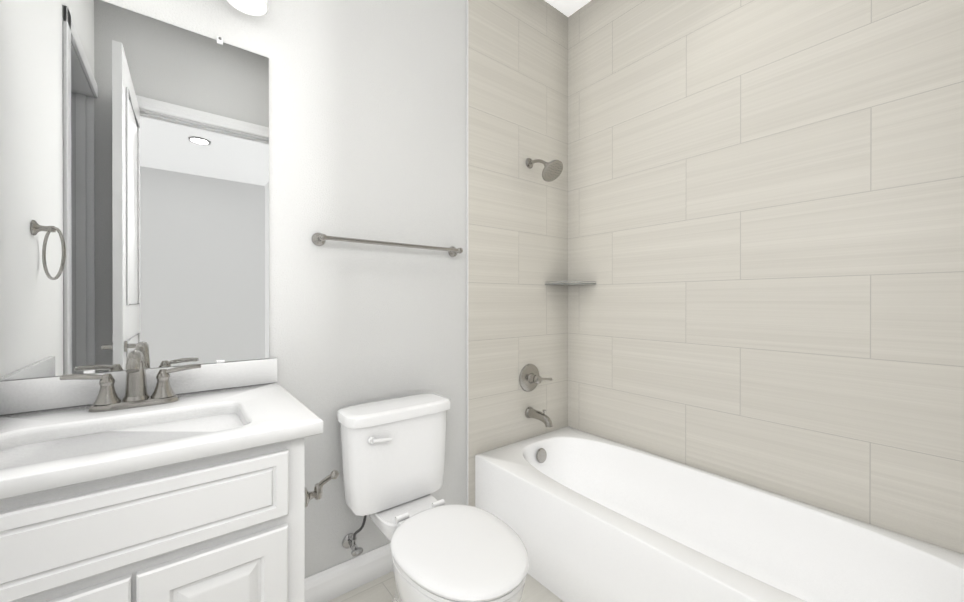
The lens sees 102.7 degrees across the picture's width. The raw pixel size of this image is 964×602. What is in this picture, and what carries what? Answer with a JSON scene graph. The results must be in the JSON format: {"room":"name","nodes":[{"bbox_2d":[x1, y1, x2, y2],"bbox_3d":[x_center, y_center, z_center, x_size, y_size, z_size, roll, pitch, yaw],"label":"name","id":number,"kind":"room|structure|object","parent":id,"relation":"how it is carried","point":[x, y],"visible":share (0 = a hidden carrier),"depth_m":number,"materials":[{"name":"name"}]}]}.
{"room":"bathroom","nodes":[
{"label":"bathroom","id":0,"kind":"room"},
{"bbox_2d":[1,0,465,577],"bbox_3d":[-0.809,-0.305,1.499,3.600,3.050,0.100,0,0,-38],"label":"wall","id":1,"kind":"structure","parent":0,"point":[367,118],"depth_m":1.65,"materials":[{"name":"paint"}]},
{"bbox_2d":[0,0,268,380],"bbox_3d":[-1.054,-0.351,1.233,0.662,1.132,0.012,0,0,-38],"label":"mirror","id":2,"kind":"object","parent":1,"relation":"attached to","point":[134,180],"visible":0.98,"depth_m":1.20,"materials":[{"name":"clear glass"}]},
{"bbox_2d":[226,0,268,15],"bbox_3d":[-0.987,-1.157,1.172,0.630,0.315,0.188,0,0,-38],"label":"sconce","id":3,"kind":"object","parent":1,"relation":"attached to","point":[255,7],"visible":1,"depth_m":1.34,"materials":[{"name":"white glass"}]},
{"bbox_2d":[305,542,392,601],"bbox_3d":[-0.430,1.157,1.728,0.898,0.125,0.014,0,0,-38],"label":"baseboard","id":4,"kind":"structure","parent":1,"relation":"attached to","point":[333,582],"depth_m":1.62,"materials":[{"name":"paint"}]},
{"bbox_2d":[342,515,366,555],"bbox_3d":[-0.523,0.938,1.584,0.060,0.213,0.122,0,0,-38],"label":"supply valve","id":5,"kind":"object","parent":1,"relation":"attached to","point":[349,541],"visible":0.96,"depth_m":1.58,"materials":[{"name":"silver metal"}]},
{"bbox_2d":[312,233,462,256],"bbox_3d":[-0.380,-0.248,1.723,0.702,0.054,0.077,0,0,-38],"label":"towel bar","id":6,"kind":"object","parent":1,"relation":"attached to","point":[319,239],"visible":1,"depth_m":1.63,"materials":[{"name":"silver metal"}]},
{"bbox_2d":[466,0,467,504],"bbox_3d":[-0.076,-0.306,2.003,0.003,3.050,0.012,0,0,-38],"label":"trim","id":7,"kind":"structure","parent":1,"relation":"attached to","point":[466,252],"depth_m":2.00,"materials":[{"name":"paint"}]},
{"bbox_2d":[468,0,567,506],"bbox_3d":[0.239,-0.307,2.252,0.798,3.050,0.012,0,0,-38],"label":"wall tile","id":8,"kind":"structure","parent":1,"relation":"attached to","point":[517,206],"depth_m":2.20,"materials":[{"name":"beige tile"}]},
{"bbox_2d":[519,364,552,391],"bbox_3d":[0.320,0.453,2.254,0.199,0.164,0.086,0,0,-38],"label":"shower valve","id":9,"kind":"object","parent":8,"relation":"attached to","point":[530,379],"visible":1,"depth_m":2.24,"materials":[{"name":"silver metal"}]},
{"bbox_2d":[525,407,552,426],"bbox_3d":[0.333,0.660,2.209,0.068,0.090,0.174,0,0,-38],"label":"tub spout","id":10,"kind":"object","parent":8,"relation":"attached to","point":[543,417],"visible":1,"depth_m":2.19,"materials":[{"name":"silver metal"}]},
{"bbox_2d":[526,158,562,181],"bbox_3d":[0.350,-0.756,2.183,0.132,0.171,0.231,0,0,-38],"label":"shower head","id":11,"kind":"object","parent":8,"relation":"attached to","point":[552,170],"visible":1,"depth_m":2.14},
{"bbox_2d":[545,281,595,284],"bbox_3d":[0.538,-0.109,2.342,0.215,0.018,0.215,0,0,-38],"label":"corner shelf","id":12,"kind":"object","parent":8,"relation":"attached to","point":[552,283],"visible":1,"depth_m":2.31,"materials":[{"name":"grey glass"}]},
{"bbox_2d":[328,571,563,601],"bbox_3d":[-0.203,1.272,0.733,3.600,0.100,2.060,0,0,-38],"label":"floor","id":13,"kind":"structure","parent":0,"point":[381,589],"depth_m":1.61,"materials":[{"name":"tile"}]},
{"bbox_2d":[0,358,322,601],"bbox_3d":[-0.863,0.719,1.013,0.688,1.005,0.599,0,0,-38],"label":"bathroom vanity","id":14,"kind":"object","parent":13,"relation":"on","point":[195,492],"visible":0.96,"depth_m":0.86,"materials":[{"name":"paint"}]},
{"bbox_2d":[60,350,200,411],"bbox_3d":[-0.992,0.223,1.101,0.310,0.165,0.154,0,0,-38],"label":"faucet","id":15,"kind":"object","parent":14,"relation":"on","point":[109,399],"visible":1,"depth_m":1.11,"materials":[{"name":"silver metal"}]},
{"bbox_2d":[305,470,338,506],"bbox_3d":[-0.462,0.532,1.102,0.080,0.103,0.091,0,0,-38],"label":"paper holder","id":16,"kind":"object","parent":14,"relation":"attached to","point":[317,493],"visible":0.94,"depth_m":1.10,"materials":[{"name":"silver metal"}]},
{"bbox_2d":[337,393,528,601],"bbox_3d":[-0.173,0.827,1.397,0.466,0.786,0.820,0,0,-38],"label":"toilet","id":17,"kind":"object","parent":13,"relation":"on","point":[393,455],"visible":1,"depth_m":1.45,"materials":[{"name":"ceramic"}]},
{"bbox_2d":[475,426,963,601],"bbox_3d":[0.831,1.015,1.538,0.752,0.410,1.846,0,0,-38],"label":"bathtub","id":18,"kind":"object","parent":13,"relation":"on","point":[586,516],"visible":1,"depth_m":1.55,"materials":[{"name":"ceramic"}]},
{"bbox_2d":[544,0,590,16],"bbox_3d":[-0.203,-1.878,0.724,3.600,0.100,2.060,0,0,-38],"label":"ceiling","id":19,"kind":"structure","parent":0,"point":[567,8],"depth_m":2.39,"materials":[{"name":"white paint"}]},
{"bbox_3d":[1.203,-0.306,1.771,0.100,3.050,1.960,0,0,-38],"label":"wall","id":20,"kind":"structure","parent":0,"visible":0},
{"bbox_2d":[568,0,963,553],"bbox_3d":[1.128,-0.306,1.776,0.012,3.050,1.859,0,0,-38],"label":"wall tile","id":21,"kind":"structure","parent":20,"relation":"attached to","point":[766,225],"depth_m":1.62,"materials":[{"name":"beige tile"}]}
]}

